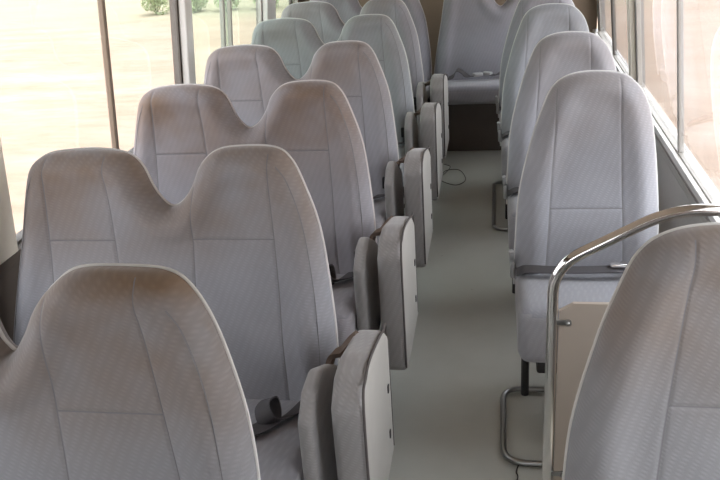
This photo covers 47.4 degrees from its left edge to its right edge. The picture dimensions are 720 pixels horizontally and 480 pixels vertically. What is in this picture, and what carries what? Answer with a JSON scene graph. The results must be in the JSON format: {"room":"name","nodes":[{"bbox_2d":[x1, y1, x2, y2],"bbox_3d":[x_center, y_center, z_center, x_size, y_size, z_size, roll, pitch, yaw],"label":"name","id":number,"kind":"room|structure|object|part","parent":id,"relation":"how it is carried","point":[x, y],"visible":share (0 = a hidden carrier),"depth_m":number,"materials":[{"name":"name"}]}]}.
{"room":"vehicle interior","nodes":[
{"label":"vehicle interior","id":0,"kind":"room"},
{"bbox_2d":[0,0,300,340],"bbox_3d":[-0.906,-0.357,2.783,0.167,1.780,6.850,0,24,9],"label":"wall","id":1,"kind":"structure","parent":0,"point":[9,280],"depth_m":2.34,"materials":[{"name":"beige plastic"}]},
{"bbox_2d":[0,138,17,264],"bbox_3d":[-1.009,-0.267,2.101,0.114,0.755,0.233,0,24,9],"label":"trim","id":2,"kind":"structure","parent":1,"relation":"attached to","point":[8,241],"depth_m":2.27,"materials":[{"name":"beige plastic"}]},
{"bbox_2d":[0,241,21,276],"bbox_3d":[-0.934,-0.176,2.868,0.080,0.034,6.850,0,24,9],"label":"trim","id":3,"kind":"structure","parent":1,"relation":"attached to","point":[14,259],"depth_m":2.32,"materials":[{"name":"grey plastic"}]},
{"bbox_2d":[16,0,181,244],"bbox_3d":[-0.902,-0.616,2.897,0.106,0.755,1.495,0,24,9],"label":"window","id":4,"kind":"structure","parent":1,"relation":"in","point":[101,3],"depth_m":2.94,"materials":[{"name":"metal"}]},
{"bbox_2d":[178,0,195,83],"bbox_3d":[-0.765,-0.933,3.614,0.102,0.755,0.084,0,24,9],"label":"trim","id":5,"kind":"structure","parent":1,"relation":"attached to","point":[184,6],"depth_m":3.61,"materials":[{"name":"white paint"}]},
{"bbox_2d":[219,0,261,46],"bbox_3d":[-0.679,-1.209,4.243,0.106,0.755,1.300,0,24,9],"label":"window","id":6,"kind":"structure","parent":1,"relation":"in","point":[221,2],"depth_m":4.23,"materials":[{"name":"metal"}]},
{"bbox_3d":[-0.679,-1.209,4.243,0.106,0.755,1.300,0,24,9],"label":"frame","id":7,"kind":"part","parent":6,"relation":"part of","materials":[{"name":"metal"}]},
{"bbox_2d":[262,0,275,20],"bbox_3d":[-0.548,-1.511,4.926,0.102,0.755,0.204,0,24,9],"label":"trim","id":8,"kind":"structure","parent":1,"relation":"attached to","point":[268,6],"depth_m":4.91,"materials":[{"name":"white paint"}]},
{"bbox_2d":[301,0,596,74],"bbox_3d":[0.581,-1.788,5.725,2.100,1.900,0.060,0,24,9],"label":"wall","id":9,"kind":"structure","parent":0,"point":[432,9],"depth_m":5.77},
{"bbox_2d":[379,150,556,479],"bbox_3d":[0.126,0.488,2.985,2.100,0.060,6.850,0,24,9],"label":"floor","id":10,"kind":"structure","parent":0,"point":[446,402],"depth_m":3.00,"materials":[{"name":"plastic"}]},
{"bbox_2d":[0,263,260,479],"bbox_3d":[-0.648,0.631,1.403,0.936,1.021,0.681,0,24,9],"label":"seat","id":11,"kind":"object","parent":10,"relation":"on","point":[118,371],"visible":1,"depth_m":1.40,"materials":[{"name":"fabric"}]},
{"bbox_2d":[13,144,339,479],"bbox_3d":[-0.535,0.337,2.082,0.936,1.011,0.678,0,24,9],"label":"seat","id":12,"kind":"object","parent":10,"relation":"on","point":[247,233],"visible":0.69,"depth_m":2.10,"materials":[{"name":"fabric"}]},
{"bbox_2d":[246,399,303,479],"bbox_3d":[-0.546,0.512,2.034,0.900,0.177,0.450,0,24,9],"label":"seat cushion","id":13,"kind":"object","parent":12,"relation":"on","point":[276,433],"depth_m":1.91,"materials":[{"name":"fabric"}]},
{"bbox_2d":[298,323,394,479],"bbox_3d":[-0.052,0.461,1.976,0.218,0.509,0.402,0,24,9],"label":"seat","id":14,"kind":"object","parent":12,"relation":"attached to","point":[346,429],"visible":1,"depth_m":1.79,"materials":[{"name":"fabric"}]},
{"bbox_3d":[-0.084,0.451,1.939,0.034,0.377,0.335,0,24,9],"label":"backrest","id":15,"kind":"part","parent":14,"relation":"part of","materials":[{"name":"fabric"}]},
{"bbox_2d":[331,330,393,479],"bbox_3d":[0.013,0.439,1.956,0.076,0.454,0.395,0,24,9],"label":"seat cushion","id":16,"kind":"object","parent":14,"relation":"on","point":[361,405],"depth_m":1.78,"materials":[{"name":"fabric"}]},
{"bbox_2d":[133,80,376,357],"bbox_3d":[-0.423,0.038,2.760,0.936,1.011,0.678,0,24,9],"label":"seat","id":17,"kind":"object","parent":10,"relation":"on","point":[178,126],"visible":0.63,"depth_m":2.77,"materials":[{"name":"fabric"}]},
{"bbox_3d":[-0.406,-0.195,2.862,0.927,0.665,0.304,0,24,9],"label":"backrest","id":18,"kind":"part","parent":17,"relation":"part of","materials":[{"name":"grey fabric"}]},
{"bbox_2d":[332,274,357,357],"bbox_3d":[-0.434,0.213,2.713,0.900,0.177,0.450,0,24,9],"label":"seat cushion","id":19,"kind":"object","parent":17,"relation":"on","point":[343,289],"depth_m":2.51,"materials":[{"name":"fabric"}]},
{"bbox_2d":[353,212,417,369],"bbox_3d":[0.060,0.162,2.654,0.218,0.509,0.402,0,24,9],"label":"seat","id":20,"kind":"object","parent":17,"relation":"attached to","point":[385,272],"visible":0.73,"depth_m":2.48,"materials":[{"name":"fabric"}]},
{"bbox_3d":[0.028,0.152,2.618,0.034,0.377,0.335,0,24,9],"label":"backrest","id":21,"kind":"part","parent":20,"relation":"part of","materials":[{"name":"fabric"}]},
{"bbox_2d":[377,216,417,369],"bbox_3d":[0.126,0.140,2.635,0.076,0.454,0.395,0,24,9],"label":"seat cushion","id":22,"kind":"object","parent":20,"relation":"on","point":[396,259],"depth_m":2.47,"materials":[{"name":"fabric"}]},
{"bbox_2d":[204,40,398,243],"bbox_3d":[-0.311,-0.261,3.439,0.936,1.011,0.678,0,24,9],"label":"seat","id":23,"kind":"object","parent":10,"relation":"on","point":[249,75],"visible":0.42,"depth_m":3.44,"materials":[{"name":"fabric"}]},
{"bbox_2d":[373,198,385,243],"bbox_3d":[-0.322,-0.086,3.392,0.900,0.177,0.450,0,24,9],"label":"seat cushion","id":24,"kind":"object","parent":23,"relation":"on","point":[379,203],"depth_m":3.21,"materials":[{"name":"fabric"}]},
{"bbox_2d":[384,146,432,267],"bbox_3d":[0.172,-0.137,3.333,0.218,0.509,0.402,0,24,9],"label":"seat","id":25,"kind":"object","parent":23,"relation":"attached to","point":[417,198],"visible":0.73,"depth_m":3.14,"materials":[{"name":"fabric"}]},
{"bbox_3d":[0.141,-0.147,3.297,0.034,0.377,0.335,0,24,9],"label":"backrest","id":26,"kind":"part","parent":25,"relation":"part of","materials":[{"name":"fabric"}]},
{"bbox_2d":[403,148,432,266],"bbox_3d":[0.238,-0.159,3.314,0.076,0.454,0.395,0,24,9],"label":"seat cushion","id":27,"kind":"object","parent":25,"relation":"on","point":[417,163],"depth_m":3.14,"materials":[{"name":"fabric"}]},
{"bbox_2d":[251,14,414,185],"bbox_3d":[-0.199,-0.560,4.118,0.936,1.011,0.678,0,24,9],"label":"seat","id":28,"kind":"object","parent":10,"relation":"on","point":[296,40],"visible":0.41,"depth_m":4.12,"materials":[{"name":"fabric"}]},
{"bbox_2d":[398,145,404,185],"bbox_3d":[-0.210,-0.384,4.070,0.900,0.177,0.450,0,24,9],"label":"seat cushion","id":29,"kind":"object","parent":28,"relation":"on","point":[401,148],"depth_m":3.90,"materials":[{"name":"fabric"}]},
{"bbox_2d":[403,101,442,207],"bbox_3d":[0.284,-0.436,4.011,0.218,0.509,0.402,0,24,9],"label":"seat","id":30,"kind":"object","parent":28,"relation":"attached to","point":[430,113],"visible":0.72,"depth_m":3.81,"materials":[{"name":"fabric"}]},
{"bbox_3d":[0.253,-0.446,3.975,0.034,0.377,0.335,0,24,9],"label":"backrest","id":31,"kind":"part","parent":30,"relation":"part of","materials":[{"name":"fabric"}]},
{"bbox_2d":[420,102,442,199],"bbox_3d":[0.350,-0.458,3.992,0.076,0.454,0.395,0,24,9],"label":"seat cushion","id":32,"kind":"object","parent":30,"relation":"on","point":[430,113],"depth_m":3.81,"materials":[{"name":"fabric"}]},
{"bbox_2d":[281,0,423,196],"bbox_3d":[-0.104,-0.811,4.688,0.936,1.011,0.678,0,24,9],"label":"seat","id":33,"kind":"object","parent":10,"relation":"on","point":[324,16],"visible":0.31,"depth_m":4.70,"materials":[{"name":"fabric"}]},
{"bbox_3d":[-0.088,-1.044,4.789,0.927,0.665,0.304,0,24,9],"label":"backrest","id":34,"kind":"part","parent":33,"relation":"part of","materials":[{"name":"grey fabric"}]},
{"bbox_2d":[416,74,448,158],"bbox_3d":[0.379,-0.687,4.582,0.218,0.509,0.402,0,24,9],"label":"seat","id":35,"kind":"object","parent":33,"relation":"attached to","point":[438,83],"visible":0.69,"depth_m":4.38,"materials":[{"name":"fabric"}]},
{"bbox_3d":[0.347,-0.697,4.545,0.034,0.377,0.335,0,24,9],"label":"backrest","id":36,"kind":"part","parent":35,"relation":"part of","materials":[{"name":"fabric"}]},
{"bbox_2d":[430,74,448,158],"bbox_3d":[0.444,-0.709,4.562,0.076,0.454,0.395,0,24,9],"label":"seat cushion","id":37,"kind":"object","parent":35,"relation":"on","point":[438,82],"depth_m":4.37,"materials":[{"name":"fabric"}]},
{"bbox_2d":[310,0,431,102],"bbox_3d":[0.009,-1.098,5.373,0.911,0.985,0.661,0,24,9],"label":"seat","id":38,"kind":"object","parent":10,"relation":"on","point":[347,9],"visible":0.19,"depth_m":5.38,"materials":[{"name":"fabric"}]},
{"bbox_2d":[424,82,429,97],"bbox_3d":[0.001,-0.943,5.320,0.890,0.155,0.440,0,24,9],"label":"seat cushion","id":39,"kind":"object","parent":38,"relation":"on","point":[427,87],"depth_m":5.24,"materials":[{"name":"fabric"}]},
{"bbox_2d":[442,164,465,184],"bbox_3d":[0.529,-0.396,4.874,0.154,0.019,0.392,-7,23,-8],"label":"loose wire","id":40,"kind":"object","parent":10,"relation":"on","point":[444,164],"visible":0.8,"depth_m":4.88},
{"bbox_2d":[434,0,519,150],"bbox_3d":[0.870,-1.097,5.231,0.831,0.985,0.661,0,24,9],"label":"seat","id":41,"kind":"object","parent":10,"relation":"on","point":[472,33],"visible":0.62,"depth_m":5.28,"materials":[{"name":"fabric"}]},
{"bbox_2d":[448,79,498,104],"bbox_3d":[0.862,-0.942,5.178,0.810,0.155,0.440,0,24,9],"label":"seat cushion","id":42,"kind":"object","parent":41,"relation":"on","point":[460,91],"depth_m":5.01,"materials":[{"name":"fabric"}]},
{"bbox_3d":[0.887,-0.789,5.330,0.790,0.340,0.300,0,24,9],"label":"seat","id":43,"kind":"part","parent":41,"relation":"part of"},
{"bbox_3d":[0.886,-1.328,5.328,0.822,0.639,0.296,0,24,9],"label":"backrest","id":44,"kind":"part","parent":41,"relation":"part of","materials":[{"name":"grey fabric"}]},
{"bbox_2d":[495,0,574,121],"bbox_3d":[0.989,-0.817,4.521,0.482,1.014,0.649,0,24,9],"label":"seat","id":45,"kind":"object","parent":10,"relation":"on","point":[523,6],"visible":0.18,"depth_m":4.59,"materials":[{"name":"fabric"}]},
{"bbox_3d":[0.787,-0.778,4.689,0.036,0.110,0.073,16,30,38],"label":"recline lever","id":46,"kind":"part","parent":45,"relation":"part of","materials":[{"name":"grey plastic"}]},
{"bbox_2d":[492,3,588,230],"bbox_3d":[0.915,-0.627,4.092,0.507,1.014,0.800,0,24,9],"label":"seat","id":47,"kind":"object","parent":10,"relation":"on","point":[542,20],"visible":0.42,"depth_m":4.06,"materials":[{"name":"fabric"}]},
{"bbox_3d":[0.714,-0.559,4.189,0.036,0.110,0.073,16,30,38],"label":"recline lever","id":48,"kind":"part","parent":47,"relation":"part of","materials":[{"name":"grey plastic"}]},
{"bbox_2d":[501,137,508,175],"bbox_3d":[0.918,-0.428,3.981,0.455,0.187,0.440,0,24,9],"label":"seat cushion","id":49,"kind":"object","parent":47,"relation":"on","point":[504,140],"depth_m":3.84,"materials":[{"name":"fabric"}]},
{"bbox_3d":[0.748,-0.223,4.154,0.024,0.245,0.024,10,27,30],"label":"leg","id":50,"kind":"part","parent":47,"relation":"part of","materials":[{"name":"black paint"}]},
{"bbox_3d":[0.939,-0.825,4.111,0.458,0.668,0.301,0,24,9],"label":"backrest","id":51,"kind":"part","parent":47,"relation":"part of","materials":[{"name":"grey fabric"}]},
{"bbox_2d":[502,31,616,293],"bbox_3d":[0.812,-0.266,3.268,0.482,1.014,0.649,0,24,9],"label":"seat","id":52,"kind":"object","parent":10,"relation":"on","point":[557,55],"visible":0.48,"depth_m":3.30,"materials":[{"name":"fabric"}]},
{"bbox_3d":[0.610,-0.228,3.435,0.036,0.110,0.073,16,30,38],"label":"recline lever","id":53,"kind":"part","parent":52,"relation":"part of","materials":[{"name":"grey plastic"}]},
{"bbox_2d":[507,195,517,251],"bbox_3d":[0.813,-0.098,3.226,0.455,0.187,0.440,0,24,9],"label":"seat cushion","id":54,"kind":"object","parent":52,"relation":"on","point":[511,199],"depth_m":3.10,"materials":[{"name":"fabric"}]},
{"bbox_3d":[0.644,0.108,3.400,0.024,0.245,0.024,10,27,30],"label":"leg","id":55,"kind":"part","parent":52,"relation":"part of","materials":[{"name":"black paint"}]},
{"bbox_3d":[0.834,-0.494,3.356,0.458,0.668,0.301,0,24,9],"label":"backrest","id":56,"kind":"part","parent":52,"relation":"part of","materials":[{"name":"grey fabric"}]},
{"bbox_2d":[500,70,658,466],"bbox_3d":[0.692,0.057,2.534,0.517,1.014,0.778,0,24,9],"label":"seat","id":57,"kind":"object","parent":10,"relation":"on","point":[589,172],"visible":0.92,"depth_m":2.62,"materials":[{"name":"fabric"}]},
{"bbox_3d":[0.513,0.070,2.754,0.036,0.110,0.073,16,30,38],"label":"recline lever","id":58,"kind":"part","parent":57,"relation":"part of","materials":[{"name":"grey plastic"}]},
{"bbox_3d":[0.547,0.407,2.719,0.024,0.245,0.024,-9,24,-11],"label":"leg","id":59,"kind":"part","parent":57,"relation":"part of","materials":[{"name":"black paint"}]},
{"bbox_3d":[0.725,0.315,2.594,0.340,0.050,0.340,0,24,9],"label":"seat frame","id":60,"kind":"part","parent":57,"relation":"part of","materials":[{"name":"black paint"}]},
{"bbox_2d":[515,273,621,362],"bbox_3d":[0.717,0.201,2.545,0.455,0.187,0.440,0,24,9],"label":"seat cushion","id":61,"kind":"object","parent":57,"relation":"on","point":[530,288],"depth_m":2.43,"materials":[{"name":"fabric"}]},
{"bbox_3d":[0.738,-0.196,2.675,0.458,0.668,0.301,0,24,9],"label":"backrest","id":62,"kind":"part","parent":57,"relation":"part of","materials":[{"name":"grey fabric"}]},
{"bbox_2d":[542,204,719,479],"bbox_3d":[0.714,0.314,2.076,0.512,0.900,0.064,0,24,9],"label":"grab rail","id":63,"kind":"object","parent":10,"relation":"on","point":[576,328],"visible":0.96,"depth_m":2.07,"materials":[{"name":"silver metal"}]},
{"bbox_3d":[0.732,0.432,2.125,0.439,0.602,0.012,0,24,9],"label":"panel","id":64,"kind":"part","parent":63,"relation":"part of","materials":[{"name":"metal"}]},
{"bbox_2d":[562,222,719,479],"bbox_3d":[0.610,0.549,1.400,0.548,1.014,0.649,0,24,9],"label":"seat","id":65,"kind":"object","parent":10,"relation":"on","point":[646,406],"visible":1,"depth_m":1.45,"materials":[{"name":"fabric"}]},
{"bbox_2d":[597,0,710,233],"bbox_3d":[1.058,-0.354,2.459,0.176,1.780,6.850,0,24,9],"label":"wall","id":66,"kind":"structure","parent":0,"point":[671,194],"depth_m":3.23,"materials":[{"name":"grey plastic"}]},
{"bbox_2d":[597,0,628,74],"bbox_3d":[1.444,-1.495,4.700,0.116,0.860,1.470,0,24,9],"label":"window","id":67,"kind":"structure","parent":66,"relation":"in","point":[609,14],"depth_m":4.75,"materials":[{"name":"metal"}]},
{"bbox_3d":[1.494,-1.619,4.991,0.078,0.828,0.790,0,24,9],"label":"pane","id":68,"kind":"part","parent":67,"relation":"part of","materials":[{"name":"clear glass"}]},
{"bbox_3d":[1.377,-1.338,4.355,0.078,0.828,0.660,0,24,9],"label":"pane","id":69,"kind":"part","parent":67,"relation":"part of","materials":[{"name":"clear glass"}]},
{"bbox_2d":[627,0,635,80],"bbox_3d":[1.310,-1.174,3.974,0.103,0.860,0.080,0,24,9],"label":"trim","id":70,"kind":"structure","parent":66,"relation":"attached to","point":[630,3],"depth_m":4.02,"materials":[{"name":"white plastic"}]},
{"bbox_2d":[592,29,719,221],"bbox_3d":[1.127,-0.082,2.568,0.070,0.026,6.850,0,24,9],"label":"trim","id":71,"kind":"structure","parent":66,"relation":"attached to","point":[694,187],"depth_m":3.02,"materials":[{"name":"metal"}]},
{"bbox_2d":[636,0,719,216],"bbox_3d":[1.147,-0.704,2.904,0.116,0.860,2.200,0,24,9],"label":"window","id":72,"kind":"structure","parent":66,"relation":"in","point":[704,184],"depth_m":3.01,"materials":[{"name":"metal"}]},
{"bbox_2d":[655,135,708,222],"bbox_3d":[1.093,-0.052,2.587,0.005,0.030,6.850,0,24,9],"label":"trim","id":73,"kind":"structure","parent":66,"relation":"attached to","point":[669,162],"depth_m":2.98,"materials":[{"name":"metal"}]},
{"label":"outside","id":74,"kind":"structure","parent":0,"visible":0},
{"bbox_2d":[0,0,719,233],"bbox_3d":[1.645,-1.830,9.973,120.000,0.080,120.000,0,24,9],"label":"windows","id":75,"kind":"structure","parent":74,"point":[53,94],"depth_m":12.27,"materials":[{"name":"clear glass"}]},
{"bbox_2d":[140,0,169,14],"bbox_3d":[-4.700,-5.484,18.749,0.659,0.709,0.820,-23,30,-38],"label":"bush","id":76,"kind":"object","parent":75,"relation":"on","point":[154,3],"visible":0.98,"depth_m":18.65,"materials":[{"name":"green plant"}]},
{"bbox_2d":[191,0,207,12],"bbox_3d":[-3.778,-5.391,18.501,0.722,0.614,0.789,-2,23,5],"label":"bush","id":77,"kind":"object","parent":75,"relation":"on","point":[196,4],"visible":0.48,"depth_m":18.46,"materials":[{"name":"green plant"}]},
{"bbox_2d":[214,0,240,9],"bbox_3d":[-2.954,-5.381,18.279,0.618,0.665,0.769,2,24,14],"label":"bush","id":78,"kind":"object","parent":75,"relation":"on","point":[235,3],"visible":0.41,"depth_m":18.24,"materials":[{"name":"green plant"}]},
{"bbox_2d":[252,0,279,7],"bbox_3d":[-2.100,-5.377,18.218,0.701,0.596,0.766,-9,24,-13],"label":"bush","id":79,"kind":"object","parent":75,"relation":"on","point":[254,1],"visible":0.07,"depth_m":18.24,"materials":[{"name":"green plant"}]}
]}

